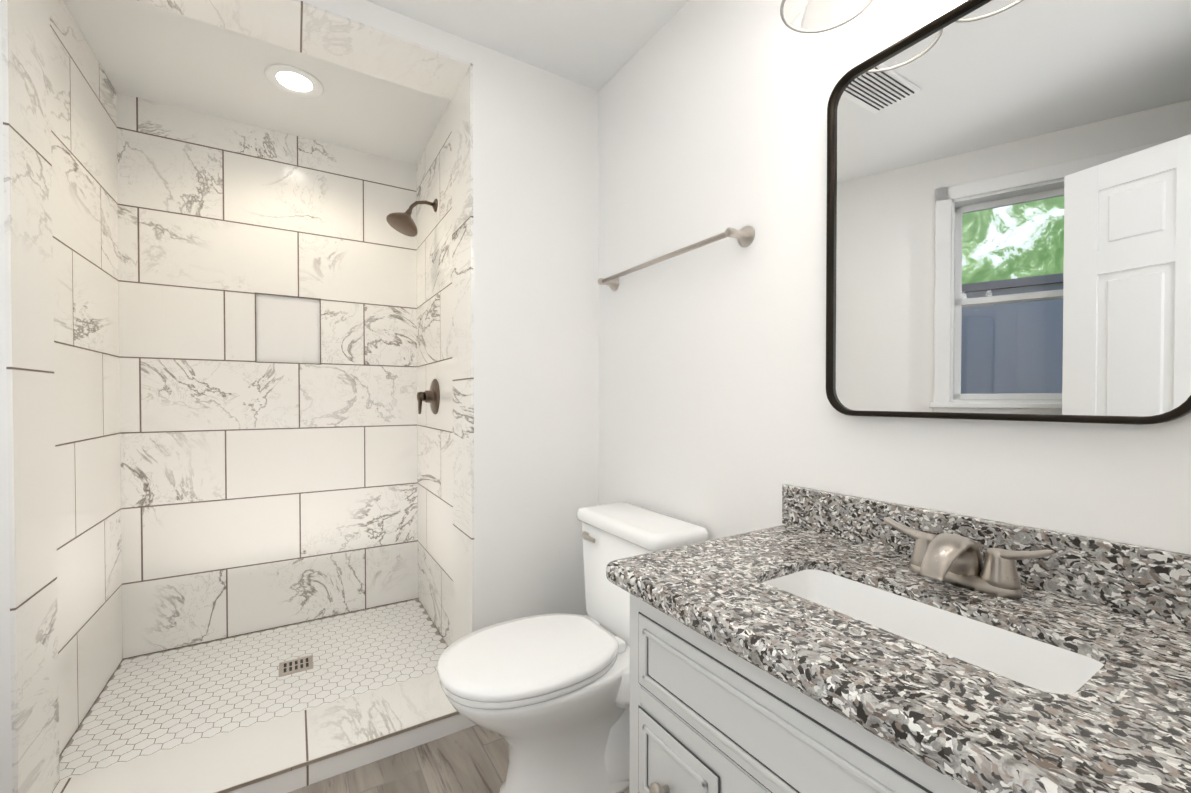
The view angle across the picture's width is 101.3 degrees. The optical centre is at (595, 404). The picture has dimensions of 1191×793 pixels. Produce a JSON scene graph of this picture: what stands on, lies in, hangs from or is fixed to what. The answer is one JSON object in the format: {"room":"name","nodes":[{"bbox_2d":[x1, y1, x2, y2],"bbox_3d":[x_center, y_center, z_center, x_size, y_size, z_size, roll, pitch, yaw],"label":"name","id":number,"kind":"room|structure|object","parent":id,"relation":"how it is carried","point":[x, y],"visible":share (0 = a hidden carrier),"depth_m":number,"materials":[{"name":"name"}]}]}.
{"room":"bathroom","nodes":[
{"label":"bathroom","id":0,"kind":"room"},
{"bbox_2d":[0,0,11,792],"bbox_3d":[-1.615,-0.075,1.252,0.225,2.520,0.250,0,1,-32],"label":"wall","id":1,"kind":"structure","parent":0,"point":[5,733],"depth_m":1.21,"materials":[{"name":"white paint"}]},
{"bbox_2d":[123,294,418,659],"bbox_3d":[-1.418,-0.091,2.573,1.950,2.520,0.070,0,1,-32],"label":"wall","id":2,"kind":"structure","parent":0,"point":[287,329],"depth_m":2.45,"materials":[{"name":"marble tile"},{"name":"grout"}]},
{"bbox_2d":[1,0,474,792],"bbox_3d":[-1.276,-0.115,2.020,1.258,2.460,1.200,0,1,-32],"label":"shower wall tile","id":3,"kind":"structure","parent":2,"relation":"attached to","point":[185,468],"depth_m":2.20,"materials":[{"name":"tile"}]},
{"bbox_2d":[386,199,437,236],"bbox_3d":[-0.870,-0.902,2.316,0.227,0.195,0.148,0,1,-32],"label":"shower head","id":4,"kind":"object","parent":3,"relation":"attached to","point":[403,223],"visible":0.96,"depth_m":2.29},
{"bbox_2d":[417,379,439,413],"bbox_3d":[-0.832,-0.039,2.390,0.093,0.176,0.176,0,1,-32],"label":"shower valve","id":5,"kind":"object","parent":3,"relation":"attached to","point":[431,396],"visible":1,"depth_m":2.37,"materials":[{"name":"brown metal"}]},
{"bbox_2d":[63,0,688,164],"bbox_3d":[-0.733,-1.365,0.377,3.320,0.080,4.700,0,1,-32],"label":"ceiling","id":6,"kind":"structure","parent":0,"point":[143,50],"depth_m":1.90,"materials":[{"name":"white paint"}]},
{"bbox_2d":[264,64,323,97],"bbox_3d":[-1.252,-1.341,2.033,0.210,0.008,0.210,0,1,-32],"label":"recessed light","id":7,"kind":"object","parent":6,"relation":"in","point":[293,80],"visible":1,"depth_m":2.02,"materials":[{"name":"white plastic"}]},
{"bbox_2d":[300,0,472,65],"bbox_3d":[-1.020,-1.300,1.606,1.175,0.080,0.250,0,1,-32],"label":"wall","id":8,"kind":"structure","parent":0,"point":[368,13],"depth_m":1.68,"materials":[{"name":"white paint"}]},
{"bbox_2d":[288,725,628,792],"bbox_3d":[-0.733,1.225,0.408,3.320,0.060,4.700,0,1,-32],"label":"floor","id":9,"kind":"structure","parent":0,"point":[474,759],"depth_m":1.57,"materials":[{"name":"brown wood"}]},
{"bbox_2d":[59,599,447,780],"bbox_3d":[-1.315,1.145,2.099,1.238,0.060,0.850,0,1,-32],"label":"shower floor","id":10,"kind":"structure","parent":9,"relation":"on","point":[146,705],"depth_m":1.98,"materials":[{"name":"beige tile"}]},
{"bbox_2d":[279,655,312,676],"bbox_3d":[-1.276,1.113,2.082,0.124,0.006,0.124,0,1,-32],"label":"floor drain","id":11,"kind":"object","parent":10,"relation":"on","point":[288,667],"visible":1,"depth_m":2.08,"materials":[{"name":"silver metal"}]},
{"bbox_2d":[53,672,475,792],"bbox_3d":[-1.007,1.142,1.615,1.155,0.076,0.298,0,1,-32],"label":"curb","id":12,"kind":"object","parent":9,"relation":"on","point":[293,752],"visible":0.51,"depth_m":1.58,"materials":[{"name":"tile"}]},
{"bbox_2d":[437,502,707,792],"bbox_3d":[-0.090,0.780,1.518,0.773,0.802,0.480,0,1,-32],"label":"toilet","id":13,"kind":"object","parent":9,"relation":"on","point":[546,697],"visible":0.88,"depth_m":1.42,"materials":[{"name":"white ceramic"}]},
{"bbox_2d":[606,485,1190,792],"bbox_3d":[0.494,0.705,0.790,0.582,0.970,0.870,0,1,-32],"label":"bathroom vanity","id":14,"kind":"object","parent":9,"relation":"on","point":[819,641],"visible":1,"depth_m":0.73,"materials":[{"name":"white"}]},
{"bbox_2d":[883,517,1054,597],"bbox_3d":[0.625,0.274,0.861,0.152,0.093,0.259,0,1,-32],"label":"faucet","id":15,"kind":"object","parent":14,"relation":"on","point":[954,559],"visible":1,"depth_m":0.84,"materials":[{"name":"silver metal"}]},
{"bbox_2d":[472,42,598,630],"bbox_3d":[-0.286,-0.085,2.074,0.550,2.520,0.250,0,1,-32],"label":"wall","id":16,"kind":"structure","parent":0,"point":[536,278],"depth_m":1.95,"materials":[{"name":"white paint"}]},
{"bbox_2d":[599,0,1190,554],"bbox_3d":[0.627,-0.075,1.234,0.120,2.520,4.700,0,1,-32],"label":"wall","id":17,"kind":"structure","parent":0,"point":[719,416],"depth_m":1.39,"materials":[{"name":"white paint"}]},
{"bbox_2d":[598,226,754,290],"bbox_3d":[0.226,-0.491,1.686,0.081,0.060,0.740,0,1,-32],"label":"towel rail","id":18,"kind":"object","parent":17,"relation":"attached to","point":[744,236],"visible":1,"depth_m":1.51,"materials":[{"name":"silver metal"}]},
{"bbox_2d":[780,0,872,33],"bbox_3d":[0.623,-0.987,0.880,0.246,0.258,0.595,0,1,-32],"label":"sconce","id":19,"kind":"object","parent":17,"relation":"attached to","point":[809,16],"visible":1,"depth_m":1.11,"materials":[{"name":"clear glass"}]},
{"bbox_2d":[826,0,1190,424],"bbox_3d":[0.719,-0.369,0.935,0.034,0.795,0.580,0,1,-32],"label":"mirror","id":20,"kind":"object","parent":17,"relation":"attached to","point":[1008,230],"visible":0.96,"depth_m":0.87,"materials":[{"name":"grey mirror"}]}
]}

